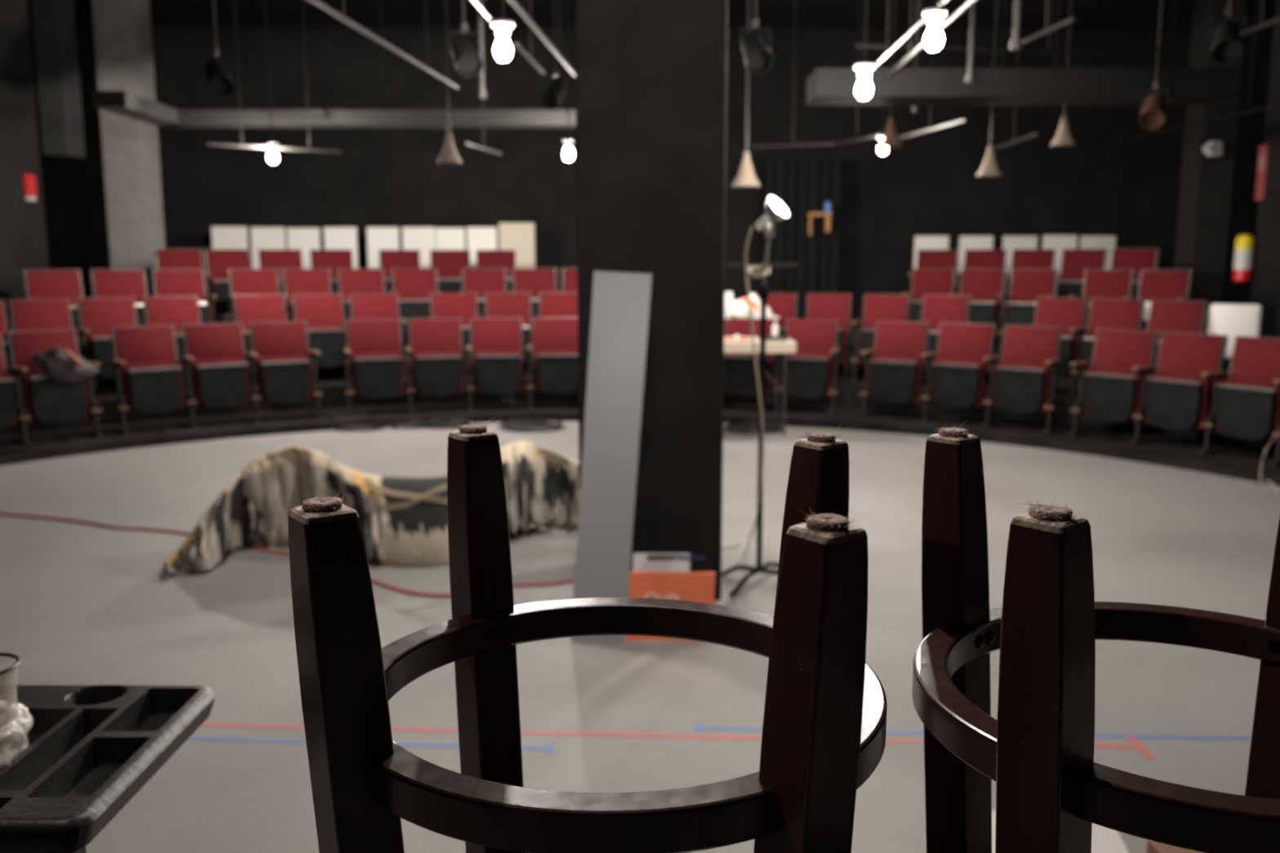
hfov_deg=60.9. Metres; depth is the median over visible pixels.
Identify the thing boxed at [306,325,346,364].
seat cushion
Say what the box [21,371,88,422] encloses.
seat cushion
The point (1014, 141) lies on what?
pipe
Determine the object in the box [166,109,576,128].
beam
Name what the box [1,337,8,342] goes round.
seat cushion
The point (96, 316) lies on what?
seat
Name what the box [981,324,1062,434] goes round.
seat
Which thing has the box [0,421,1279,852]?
floor
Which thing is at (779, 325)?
seat cushion
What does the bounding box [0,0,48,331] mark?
wall
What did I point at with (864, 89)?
light bulb
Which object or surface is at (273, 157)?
light bulb
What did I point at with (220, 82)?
stage light
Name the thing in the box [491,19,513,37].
socket
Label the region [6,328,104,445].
seat
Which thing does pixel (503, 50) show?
light bulb
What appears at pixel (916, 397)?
seat cushion
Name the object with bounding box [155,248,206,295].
seat
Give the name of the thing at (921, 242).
board
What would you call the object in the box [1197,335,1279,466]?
seat
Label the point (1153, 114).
stage light
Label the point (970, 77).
pipe
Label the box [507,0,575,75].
pipe
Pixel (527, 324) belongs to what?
seat cushion
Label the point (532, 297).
seat cushion
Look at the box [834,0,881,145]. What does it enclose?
pipe
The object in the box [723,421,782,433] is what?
cable coil
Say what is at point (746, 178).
cone pendant
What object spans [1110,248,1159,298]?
seat
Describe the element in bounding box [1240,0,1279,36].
pipe
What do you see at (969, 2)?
pipe
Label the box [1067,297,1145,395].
seat
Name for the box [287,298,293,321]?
seat cushion
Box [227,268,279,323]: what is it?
seat
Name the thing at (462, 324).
seat cushion
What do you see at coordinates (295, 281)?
seat
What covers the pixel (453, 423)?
cable coil
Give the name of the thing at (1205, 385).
seat cushion
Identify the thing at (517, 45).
pipe
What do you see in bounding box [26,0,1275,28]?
ceiling
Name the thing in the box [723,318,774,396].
seat
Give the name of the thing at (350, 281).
seat
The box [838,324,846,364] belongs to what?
seat cushion
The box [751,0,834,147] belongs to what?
pipe
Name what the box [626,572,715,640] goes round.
cardboard box
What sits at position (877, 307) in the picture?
seat
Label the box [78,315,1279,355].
platform
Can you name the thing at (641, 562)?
paper
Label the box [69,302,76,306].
seat cushion
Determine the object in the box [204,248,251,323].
seat
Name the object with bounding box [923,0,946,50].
light bulb
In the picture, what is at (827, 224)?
wooden shelf
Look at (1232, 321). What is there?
board
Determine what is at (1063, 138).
cone pendant
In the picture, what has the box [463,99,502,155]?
pipe
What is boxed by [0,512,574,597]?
extension cord
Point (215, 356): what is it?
seat
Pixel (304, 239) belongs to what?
board
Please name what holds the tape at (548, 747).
on the floor
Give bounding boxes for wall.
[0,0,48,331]
[29,28,1273,320]
[1249,0,1279,337]
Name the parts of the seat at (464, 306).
backrest, frame, seat trim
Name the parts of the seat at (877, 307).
leg, armrest, seat trim, backrest, frame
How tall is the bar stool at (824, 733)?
0.634 m
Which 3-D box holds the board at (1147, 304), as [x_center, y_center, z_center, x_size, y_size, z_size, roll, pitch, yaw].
[4.249,-0.662,9.223,0.100,0.780,0.020,4,10,25]
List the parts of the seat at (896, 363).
leg, armrest, seat trim, backrest, frame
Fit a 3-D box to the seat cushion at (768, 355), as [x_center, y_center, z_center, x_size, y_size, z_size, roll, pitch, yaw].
[0.945,-0.476,9.690,0.426,0.370,0.070,2,9,15]
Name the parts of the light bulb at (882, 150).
bulb glass, stem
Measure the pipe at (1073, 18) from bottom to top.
1.592 m
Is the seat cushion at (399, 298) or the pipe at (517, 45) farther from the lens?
the seat cushion at (399, 298)
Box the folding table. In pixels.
[724,337,796,435]
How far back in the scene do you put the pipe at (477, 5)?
4.51 m
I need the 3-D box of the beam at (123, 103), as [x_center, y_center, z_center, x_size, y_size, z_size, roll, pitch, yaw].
[-4.114,-2.618,8.995,0.250,0.120,1.226,0,9,-2]
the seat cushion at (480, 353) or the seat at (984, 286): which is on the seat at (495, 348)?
the seat cushion at (480, 353)
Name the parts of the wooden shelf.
shelf, hanging rod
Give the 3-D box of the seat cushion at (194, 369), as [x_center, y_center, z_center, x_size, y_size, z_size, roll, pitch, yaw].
[-3.427,-0.358,8.916,0.439,0.370,0.070,-6,11,-35]
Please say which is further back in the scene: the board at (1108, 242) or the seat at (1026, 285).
the board at (1108, 242)
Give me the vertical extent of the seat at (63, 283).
0.812 m
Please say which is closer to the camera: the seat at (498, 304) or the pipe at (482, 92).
the pipe at (482, 92)
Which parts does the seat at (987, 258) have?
leg, backrest, frame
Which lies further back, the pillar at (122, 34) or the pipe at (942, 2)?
the pillar at (122, 34)
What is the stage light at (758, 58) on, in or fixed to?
hanging from the ceiling
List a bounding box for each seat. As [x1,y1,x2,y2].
[0,300,13,374]
[0,332,17,428]
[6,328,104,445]
[7,298,78,403]
[22,269,83,345]
[75,297,137,397]
[90,269,147,325]
[111,324,183,435]
[142,296,200,375]
[151,269,216,324]
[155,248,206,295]
[182,322,250,427]
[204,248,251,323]
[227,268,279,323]
[232,294,286,370]
[248,320,323,422]
[257,248,302,314]
[280,268,331,321]
[293,293,346,368]
[310,249,353,293]
[335,268,385,332]
[343,319,404,416]
[349,293,407,381]
[378,249,420,293]
[389,268,443,334]
[405,318,463,413]
[430,249,470,293]
[430,293,477,364]
[458,268,506,317]
[466,317,523,411]
[475,249,515,292]
[484,292,532,361]
[510,268,556,333]
[525,317,577,409]
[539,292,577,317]
[559,268,577,292]
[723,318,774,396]
[753,293,797,365]
[773,319,839,416]
[805,293,852,365]
[850,293,910,382]
[858,320,929,417]
[901,268,955,321]
[907,249,958,286]
[919,322,995,422]
[920,294,970,369]
[948,268,1006,337]
[955,248,1007,295]
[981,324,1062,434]
[995,268,1057,353]
[998,248,1055,327]
[1029,297,1088,378]
[1055,248,1107,297]
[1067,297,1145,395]
[1067,328,1159,437]
[1069,269,1134,333]
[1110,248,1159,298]
[1123,269,1192,302]
[1128,331,1228,444]
[1137,299,1208,373]
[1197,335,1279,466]
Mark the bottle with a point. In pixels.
(775, 328)
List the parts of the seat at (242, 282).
leg, backrest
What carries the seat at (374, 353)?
on the platform at (1243, 462)
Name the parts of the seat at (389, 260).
backrest, frame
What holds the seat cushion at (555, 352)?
on the seat at (554, 346)
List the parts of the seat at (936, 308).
seat trim, backrest, frame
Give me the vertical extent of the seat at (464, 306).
0.812 m
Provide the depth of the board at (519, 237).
13.11 m
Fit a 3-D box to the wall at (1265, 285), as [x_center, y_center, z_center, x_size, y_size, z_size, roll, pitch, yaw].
[6.900,-1.259,3.601,2.100,4.200,13.500,0,9,0]
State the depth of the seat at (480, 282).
11.52 m
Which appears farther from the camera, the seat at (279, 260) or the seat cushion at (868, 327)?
the seat at (279, 260)
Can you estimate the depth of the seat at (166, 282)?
10.43 m
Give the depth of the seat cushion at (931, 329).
9.86 m
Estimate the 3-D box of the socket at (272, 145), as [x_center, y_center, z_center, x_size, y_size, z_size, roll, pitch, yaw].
[-3.055,-2.328,9.052,0.100,0.065,0.100,0,9,0]
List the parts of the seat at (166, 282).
frame, backrest, armrest, leg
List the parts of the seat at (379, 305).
backrest, frame, leg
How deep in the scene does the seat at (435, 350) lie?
9.65 m
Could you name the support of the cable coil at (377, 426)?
on the floor
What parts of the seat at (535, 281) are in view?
backrest, frame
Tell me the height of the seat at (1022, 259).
0.812 m
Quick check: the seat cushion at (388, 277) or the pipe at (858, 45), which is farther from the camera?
the seat cushion at (388, 277)
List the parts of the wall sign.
sign panel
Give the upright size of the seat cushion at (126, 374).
0.370 m
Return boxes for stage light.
[202,0,234,97]
[448,0,483,78]
[541,0,566,110]
[739,0,773,75]
[1139,0,1169,129]
[1208,0,1246,64]
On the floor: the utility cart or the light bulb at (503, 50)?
the utility cart
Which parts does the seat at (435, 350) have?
armrest, leg, frame, backrest, seat trim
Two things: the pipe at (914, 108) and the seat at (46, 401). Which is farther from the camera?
the seat at (46, 401)
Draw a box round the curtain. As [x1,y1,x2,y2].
[760,159,842,317]
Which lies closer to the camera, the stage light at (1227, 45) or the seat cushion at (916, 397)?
the stage light at (1227, 45)
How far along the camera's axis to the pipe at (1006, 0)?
7.95 m
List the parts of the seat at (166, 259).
frame, backrest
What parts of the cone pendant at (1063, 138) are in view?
lamp shade, stem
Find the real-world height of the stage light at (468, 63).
1.917 m
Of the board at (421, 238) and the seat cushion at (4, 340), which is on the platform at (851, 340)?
the board at (421, 238)
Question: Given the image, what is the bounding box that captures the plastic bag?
[729,293,779,319]
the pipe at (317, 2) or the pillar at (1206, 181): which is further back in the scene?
the pillar at (1206, 181)
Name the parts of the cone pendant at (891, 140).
lamp shade, stem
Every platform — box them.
[0,400,1279,486]
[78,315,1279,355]
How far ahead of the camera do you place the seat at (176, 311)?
9.56 m
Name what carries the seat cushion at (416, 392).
on the seat at (435, 350)
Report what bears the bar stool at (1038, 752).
on the table
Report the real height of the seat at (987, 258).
0.812 m
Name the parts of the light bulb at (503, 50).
stem, bulb glass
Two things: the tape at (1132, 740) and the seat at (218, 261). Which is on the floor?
the tape at (1132, 740)
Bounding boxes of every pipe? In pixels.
[206,0,342,153]
[308,0,458,88]
[311,0,450,130]
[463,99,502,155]
[471,0,493,22]
[477,0,486,99]
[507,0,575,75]
[514,0,545,74]
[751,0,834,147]
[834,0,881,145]
[856,0,1111,53]
[871,0,946,71]
[885,0,975,78]
[897,50,967,139]
[911,0,920,112]
[964,0,976,83]
[992,51,1039,151]
[1002,0,1059,67]
[1009,0,1022,50]
[1021,0,1076,44]
[1131,0,1279,138]
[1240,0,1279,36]
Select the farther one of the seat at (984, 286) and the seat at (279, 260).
the seat at (279, 260)
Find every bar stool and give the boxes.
[280,418,887,852]
[911,423,1279,852]
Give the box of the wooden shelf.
[807,17,831,235]
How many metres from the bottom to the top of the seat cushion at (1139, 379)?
0.370 m
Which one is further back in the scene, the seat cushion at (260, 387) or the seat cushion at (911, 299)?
the seat cushion at (911, 299)
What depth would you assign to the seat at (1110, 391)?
8.11 m
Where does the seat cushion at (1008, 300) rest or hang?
on the seat at (1026, 285)
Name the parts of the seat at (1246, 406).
leg, armrest, seat trim, frame, backrest, leg, armrest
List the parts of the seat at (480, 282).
backrest, frame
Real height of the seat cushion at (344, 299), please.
0.370 m
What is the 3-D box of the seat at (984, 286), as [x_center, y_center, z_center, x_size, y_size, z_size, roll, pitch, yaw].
[3.334,-1.156,10.820,0.477,0.812,0.356,5,10,30]
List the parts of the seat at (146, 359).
armrest, leg, frame, backrest, seat trim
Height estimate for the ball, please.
0.052 m
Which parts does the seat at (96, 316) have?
armrest, leg, seat trim, frame, backrest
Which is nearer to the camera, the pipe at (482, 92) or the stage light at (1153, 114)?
the pipe at (482, 92)
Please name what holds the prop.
on the floor
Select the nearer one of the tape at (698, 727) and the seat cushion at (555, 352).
the tape at (698, 727)
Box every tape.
[187,737,553,753]
[200,723,1155,759]
[694,724,1251,740]
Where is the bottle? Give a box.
[772,319,778,335]
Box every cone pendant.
[437,0,462,164]
[732,0,760,187]
[878,0,902,147]
[976,0,1001,177]
[1050,0,1075,146]
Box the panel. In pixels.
[570,270,652,641]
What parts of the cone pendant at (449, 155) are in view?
stem, lamp shade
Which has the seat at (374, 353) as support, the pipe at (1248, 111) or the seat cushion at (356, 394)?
the seat cushion at (356, 394)
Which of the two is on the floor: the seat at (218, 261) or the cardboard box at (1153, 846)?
the cardboard box at (1153, 846)
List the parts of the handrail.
rail, post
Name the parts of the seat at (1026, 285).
leg, armrest, seat trim, backrest, frame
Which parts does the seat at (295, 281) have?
backrest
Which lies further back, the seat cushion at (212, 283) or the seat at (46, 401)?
the seat cushion at (212, 283)
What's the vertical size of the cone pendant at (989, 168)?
2.191 m
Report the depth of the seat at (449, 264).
12.29 m
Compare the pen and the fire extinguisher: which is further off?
the fire extinguisher
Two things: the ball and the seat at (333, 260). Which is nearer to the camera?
the ball
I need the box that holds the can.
[824,201,831,212]
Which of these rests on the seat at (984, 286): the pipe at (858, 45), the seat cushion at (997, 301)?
the seat cushion at (997, 301)
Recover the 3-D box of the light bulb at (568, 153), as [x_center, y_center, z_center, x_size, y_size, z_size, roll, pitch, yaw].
[-0.595,-3.196,8.919,0.100,1.979,0.100,0,9,0]
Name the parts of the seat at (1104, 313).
leg, armrest, seat trim, backrest, frame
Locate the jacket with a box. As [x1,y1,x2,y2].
[32,346,99,382]
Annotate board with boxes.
[211,226,248,318]
[250,226,288,318]
[286,227,320,268]
[324,226,358,268]
[366,226,399,268]
[402,226,435,268]
[435,227,465,249]
[466,226,497,268]
[498,222,534,268]
[913,235,949,268]
[958,235,993,272]
[999,235,1037,319]
[1042,235,1077,295]
[1080,235,1115,269]
[1141,302,1151,330]
[1207,303,1262,404]
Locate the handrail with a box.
[724,263,799,319]
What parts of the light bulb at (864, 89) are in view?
bulb glass, stem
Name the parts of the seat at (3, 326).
backrest, frame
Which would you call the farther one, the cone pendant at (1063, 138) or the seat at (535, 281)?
the seat at (535, 281)
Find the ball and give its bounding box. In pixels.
[733,334,740,341]
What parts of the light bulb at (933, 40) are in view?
bulb glass, stem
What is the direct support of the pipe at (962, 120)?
hanging from the ceiling
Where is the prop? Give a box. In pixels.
[158,440,579,577]
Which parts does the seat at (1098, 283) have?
armrest, backrest, frame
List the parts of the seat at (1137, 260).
backrest, frame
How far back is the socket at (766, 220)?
4.51 m
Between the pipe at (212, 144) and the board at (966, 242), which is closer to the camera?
the pipe at (212, 144)
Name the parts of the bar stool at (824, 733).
leg, leg, leg, leg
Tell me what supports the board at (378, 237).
on the platform at (851, 340)
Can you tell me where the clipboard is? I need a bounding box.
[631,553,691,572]
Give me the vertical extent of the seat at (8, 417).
0.812 m
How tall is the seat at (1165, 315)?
0.812 m
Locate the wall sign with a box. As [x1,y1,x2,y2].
[1254,144,1269,200]
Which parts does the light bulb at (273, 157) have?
stem, bulb glass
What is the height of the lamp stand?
1.518 m
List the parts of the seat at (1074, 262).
seat trim, backrest, frame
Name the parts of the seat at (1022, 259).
leg, backrest, frame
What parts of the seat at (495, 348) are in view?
leg, backrest, frame, seat trim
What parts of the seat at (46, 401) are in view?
armrest, leg, seat trim, frame, backrest, armrest, leg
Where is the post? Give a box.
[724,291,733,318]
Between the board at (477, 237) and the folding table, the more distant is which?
the board at (477, 237)
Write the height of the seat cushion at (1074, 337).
0.370 m
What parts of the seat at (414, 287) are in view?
seat trim, backrest, frame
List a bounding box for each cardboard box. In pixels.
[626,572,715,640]
[1146,840,1204,852]
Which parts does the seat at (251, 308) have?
frame, backrest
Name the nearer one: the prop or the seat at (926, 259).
the prop
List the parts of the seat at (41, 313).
leg, frame, backrest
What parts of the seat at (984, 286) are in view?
backrest, frame, seat trim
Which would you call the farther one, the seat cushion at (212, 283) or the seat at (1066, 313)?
the seat cushion at (212, 283)
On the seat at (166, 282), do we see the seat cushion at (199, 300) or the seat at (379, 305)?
the seat cushion at (199, 300)
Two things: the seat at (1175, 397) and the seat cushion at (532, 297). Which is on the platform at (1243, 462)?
the seat at (1175, 397)
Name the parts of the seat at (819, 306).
backrest, frame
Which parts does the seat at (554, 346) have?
leg, frame, backrest, seat trim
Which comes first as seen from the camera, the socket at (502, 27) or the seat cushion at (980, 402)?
the socket at (502, 27)
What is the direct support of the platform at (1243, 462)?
on the floor
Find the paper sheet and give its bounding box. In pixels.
[991,810,1128,852]
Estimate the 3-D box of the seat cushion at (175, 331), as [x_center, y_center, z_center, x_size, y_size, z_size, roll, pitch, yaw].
[-4.040,-0.657,9.547,0.424,0.370,0.070,-6,11,-36]
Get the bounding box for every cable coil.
[330,421,384,431]
[386,419,423,428]
[418,417,471,428]
[498,418,565,431]
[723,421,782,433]
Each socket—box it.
[266,142,278,150]
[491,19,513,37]
[562,138,574,147]
[754,213,772,231]
[854,63,874,78]
[923,8,946,26]
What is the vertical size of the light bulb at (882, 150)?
1.958 m
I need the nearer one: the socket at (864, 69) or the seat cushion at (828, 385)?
the socket at (864, 69)
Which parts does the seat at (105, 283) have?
backrest, frame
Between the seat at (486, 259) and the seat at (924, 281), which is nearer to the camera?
the seat at (924, 281)
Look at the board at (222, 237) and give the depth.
13.05 m
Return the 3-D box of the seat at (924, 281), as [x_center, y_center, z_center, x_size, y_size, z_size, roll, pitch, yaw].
[2.908,-1.191,11.051,0.477,0.812,0.356,4,10,27]
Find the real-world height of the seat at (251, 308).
0.812 m
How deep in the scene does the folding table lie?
8.64 m
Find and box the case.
[758,335,787,341]
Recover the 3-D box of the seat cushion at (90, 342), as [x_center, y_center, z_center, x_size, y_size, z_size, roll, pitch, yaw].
[-4.444,-0.608,9.228,0.424,0.370,0.070,-7,11,-40]
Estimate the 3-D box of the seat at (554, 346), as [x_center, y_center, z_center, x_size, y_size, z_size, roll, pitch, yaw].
[-0.744,-0.574,9.858,0.573,0.812,0.356,-1,9,-4]
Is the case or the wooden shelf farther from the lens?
the wooden shelf
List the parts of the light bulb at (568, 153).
stem, bulb glass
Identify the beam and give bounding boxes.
[91,90,185,126]
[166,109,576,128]
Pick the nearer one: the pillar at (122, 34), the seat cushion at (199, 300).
the seat cushion at (199, 300)
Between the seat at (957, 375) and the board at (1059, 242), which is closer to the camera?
the seat at (957, 375)
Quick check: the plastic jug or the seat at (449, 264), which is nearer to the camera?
the plastic jug
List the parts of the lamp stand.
leg, leg, cable coil, extension rod, leg, leg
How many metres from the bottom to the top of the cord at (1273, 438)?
0.306 m
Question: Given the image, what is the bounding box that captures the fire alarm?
[22,173,36,200]
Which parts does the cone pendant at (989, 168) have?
lamp shade, stem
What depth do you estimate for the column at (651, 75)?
4.29 m
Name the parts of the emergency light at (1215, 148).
stem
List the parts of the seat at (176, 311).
frame, backrest, seat trim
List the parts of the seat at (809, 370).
leg, seat trim, backrest, frame, leg, armrest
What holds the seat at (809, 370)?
on the platform at (1243, 462)
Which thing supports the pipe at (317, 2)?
hanging from the ceiling
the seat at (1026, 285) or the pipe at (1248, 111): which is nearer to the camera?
the pipe at (1248, 111)
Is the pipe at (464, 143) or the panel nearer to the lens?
the panel
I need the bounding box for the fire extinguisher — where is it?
[1232,229,1254,281]
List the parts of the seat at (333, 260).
backrest, frame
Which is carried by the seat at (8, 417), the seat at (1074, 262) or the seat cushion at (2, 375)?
the seat cushion at (2, 375)
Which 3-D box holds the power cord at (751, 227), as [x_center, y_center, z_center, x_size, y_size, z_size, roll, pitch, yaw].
[0.469,-0.121,5.016,0.210,1.553,0.918,0,9,0]
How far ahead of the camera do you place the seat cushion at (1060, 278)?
11.09 m
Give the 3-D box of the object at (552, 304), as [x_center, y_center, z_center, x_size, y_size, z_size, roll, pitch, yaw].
[-0.765,-0.907,10.718,0.554,0.812,0.356,-1,9,-3]
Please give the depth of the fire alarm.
10.28 m
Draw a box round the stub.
[31,0,85,158]
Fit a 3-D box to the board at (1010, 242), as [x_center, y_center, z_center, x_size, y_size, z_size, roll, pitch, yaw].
[4.509,-1.774,12.981,0.404,0.980,0.018,0,9,0]
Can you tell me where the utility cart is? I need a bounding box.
[0,684,216,852]
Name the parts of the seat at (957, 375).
leg, armrest, seat trim, backrest, frame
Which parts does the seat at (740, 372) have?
seat trim, backrest, frame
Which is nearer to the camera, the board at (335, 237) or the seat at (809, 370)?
the seat at (809, 370)
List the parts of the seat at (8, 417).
backrest, frame, seat trim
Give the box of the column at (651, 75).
[574,0,728,599]
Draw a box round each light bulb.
[264,0,278,163]
[491,0,513,61]
[562,0,574,159]
[854,0,874,98]
[878,0,888,154]
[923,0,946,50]
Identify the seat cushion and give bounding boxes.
[0,373,17,425]
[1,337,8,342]
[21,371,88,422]
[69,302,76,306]
[86,333,111,377]
[121,362,183,413]
[134,301,143,304]
[174,330,182,333]
[191,359,250,407]
[198,299,208,323]
[209,277,229,313]
[242,328,249,331]
[256,355,312,402]
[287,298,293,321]
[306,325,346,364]
[342,297,350,332]
[351,353,404,397]
[384,275,391,279]
[398,297,430,333]
[412,351,463,395]
[436,275,462,278]
[461,323,470,326]
[472,351,522,392]
[476,296,485,299]
[521,322,531,360]
[531,296,539,298]
[533,350,577,391]
[723,353,770,394]
[777,324,786,327]
[782,353,832,396]
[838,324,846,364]
[859,325,875,365]
[869,355,921,402]
[910,297,923,300]
[928,327,939,331]
[931,359,985,407]
[970,298,999,337]
[994,362,1050,413]
[1005,299,1036,324]
[1057,277,1084,288]
[1062,332,1077,377]
[1080,333,1095,361]
[1082,368,1143,422]
[1145,373,1210,430]
[1215,378,1279,440]
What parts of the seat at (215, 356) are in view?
armrest, leg, frame, backrest, seat trim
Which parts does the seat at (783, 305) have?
backrest, frame, seat trim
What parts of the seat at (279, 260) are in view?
frame, backrest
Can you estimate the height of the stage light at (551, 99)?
1.793 m
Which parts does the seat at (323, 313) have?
backrest, frame, seat trim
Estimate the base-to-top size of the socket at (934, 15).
0.060 m
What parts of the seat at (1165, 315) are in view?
backrest, frame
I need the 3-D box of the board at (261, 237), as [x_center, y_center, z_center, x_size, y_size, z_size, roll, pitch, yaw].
[-4.459,-1.849,13.121,0.409,1.086,0.018,0,9,0]
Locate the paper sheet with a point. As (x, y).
(1104, 840)
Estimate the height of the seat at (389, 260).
0.812 m
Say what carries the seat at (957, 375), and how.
on the platform at (1243, 462)
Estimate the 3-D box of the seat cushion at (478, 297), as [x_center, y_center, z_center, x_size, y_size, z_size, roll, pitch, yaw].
[-1.627,-1.184,11.470,0.433,0.370,0.070,-2,9,-10]
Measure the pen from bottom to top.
0.018 m
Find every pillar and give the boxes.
[91,0,165,297]
[1173,0,1246,328]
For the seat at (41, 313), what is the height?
0.812 m
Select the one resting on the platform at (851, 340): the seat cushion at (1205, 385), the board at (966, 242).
the board at (966, 242)
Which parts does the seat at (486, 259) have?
backrest, frame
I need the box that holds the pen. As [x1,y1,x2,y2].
[671,555,705,559]
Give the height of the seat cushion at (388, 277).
0.370 m
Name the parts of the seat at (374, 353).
armrest, leg, backrest, frame, seat trim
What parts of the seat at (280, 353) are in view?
armrest, leg, frame, backrest, seat trim, armrest, leg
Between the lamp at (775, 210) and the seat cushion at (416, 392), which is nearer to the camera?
the lamp at (775, 210)
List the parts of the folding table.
leg, leg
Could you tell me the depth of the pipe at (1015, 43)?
4.97 m
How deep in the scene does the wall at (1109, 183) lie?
13.54 m
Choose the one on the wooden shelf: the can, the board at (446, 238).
the can
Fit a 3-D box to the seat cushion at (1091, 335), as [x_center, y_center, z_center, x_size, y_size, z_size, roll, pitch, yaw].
[3.865,-0.577,9.029,0.399,0.370,0.070,8,12,43]
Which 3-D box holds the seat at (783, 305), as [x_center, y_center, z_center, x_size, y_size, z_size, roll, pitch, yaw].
[1.252,-0.875,10.507,0.471,0.812,0.356,2,9,16]
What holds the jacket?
on the seat at (46, 401)
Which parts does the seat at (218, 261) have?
leg, seat trim, backrest, frame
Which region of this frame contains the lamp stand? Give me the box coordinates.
[721,237,778,596]
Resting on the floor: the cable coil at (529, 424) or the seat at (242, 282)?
the cable coil at (529, 424)
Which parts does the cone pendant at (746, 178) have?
lamp shade, stem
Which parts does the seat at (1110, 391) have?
leg, armrest, seat trim, backrest, frame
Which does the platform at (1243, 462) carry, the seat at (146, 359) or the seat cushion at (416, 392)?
the seat at (146, 359)
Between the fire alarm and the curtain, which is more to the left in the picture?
the fire alarm
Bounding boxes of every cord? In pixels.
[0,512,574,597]
[721,226,764,549]
[1253,435,1279,501]
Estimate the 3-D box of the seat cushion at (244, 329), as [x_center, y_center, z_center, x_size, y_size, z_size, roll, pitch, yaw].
[-3.422,-0.717,9.940,0.424,0.370,0.070,-5,10,-29]
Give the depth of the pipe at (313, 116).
9.71 m
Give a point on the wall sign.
(1264, 149)
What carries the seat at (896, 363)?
on the platform at (1243, 462)
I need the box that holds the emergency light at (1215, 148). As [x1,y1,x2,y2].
[1202,0,1227,155]
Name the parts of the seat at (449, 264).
seat trim, frame, backrest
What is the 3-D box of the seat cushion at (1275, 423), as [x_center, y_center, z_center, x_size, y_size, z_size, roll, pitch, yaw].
[4.111,-0.117,7.342,0.070,0.370,0.426,-5,10,-31]
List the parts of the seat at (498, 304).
backrest, frame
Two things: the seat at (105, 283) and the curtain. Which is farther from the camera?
the curtain
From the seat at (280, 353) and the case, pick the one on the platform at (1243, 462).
the seat at (280, 353)
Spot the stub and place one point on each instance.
(54, 23)
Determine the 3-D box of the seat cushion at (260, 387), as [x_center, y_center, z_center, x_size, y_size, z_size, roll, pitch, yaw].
[-2.994,-0.399,9.187,0.439,0.370,0.070,-5,10,-29]
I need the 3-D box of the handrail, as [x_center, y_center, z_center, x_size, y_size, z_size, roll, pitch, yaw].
[1.098,-1.045,11.575,1.178,1.364,0.036,0,9,0]
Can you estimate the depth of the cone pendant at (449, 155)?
7.94 m
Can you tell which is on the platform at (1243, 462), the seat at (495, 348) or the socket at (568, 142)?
the seat at (495, 348)
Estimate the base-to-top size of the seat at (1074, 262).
0.812 m
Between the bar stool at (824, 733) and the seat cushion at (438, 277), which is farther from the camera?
the seat cushion at (438, 277)
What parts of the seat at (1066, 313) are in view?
backrest, frame, seat trim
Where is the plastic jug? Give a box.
[0,652,21,675]
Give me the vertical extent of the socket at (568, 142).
0.065 m
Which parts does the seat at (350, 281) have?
backrest, frame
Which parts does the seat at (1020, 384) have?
leg, armrest, seat trim, backrest, frame, leg, armrest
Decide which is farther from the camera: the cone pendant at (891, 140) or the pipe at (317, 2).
the cone pendant at (891, 140)
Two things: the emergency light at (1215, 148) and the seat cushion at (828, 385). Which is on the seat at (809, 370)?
the seat cushion at (828, 385)
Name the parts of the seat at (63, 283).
frame, backrest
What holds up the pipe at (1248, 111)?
hanging from the ceiling
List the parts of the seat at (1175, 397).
leg, armrest, seat trim, backrest, frame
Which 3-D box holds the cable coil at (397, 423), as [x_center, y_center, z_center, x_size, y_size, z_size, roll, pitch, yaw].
[-1.977,-0.018,9.172,0.323,0.051,0.257,0,9,0]
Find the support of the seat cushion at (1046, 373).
on the seat at (1020, 384)
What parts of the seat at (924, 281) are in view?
seat trim, backrest, frame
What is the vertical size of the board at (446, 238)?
1.078 m
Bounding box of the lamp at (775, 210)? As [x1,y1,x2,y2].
[754,195,789,237]

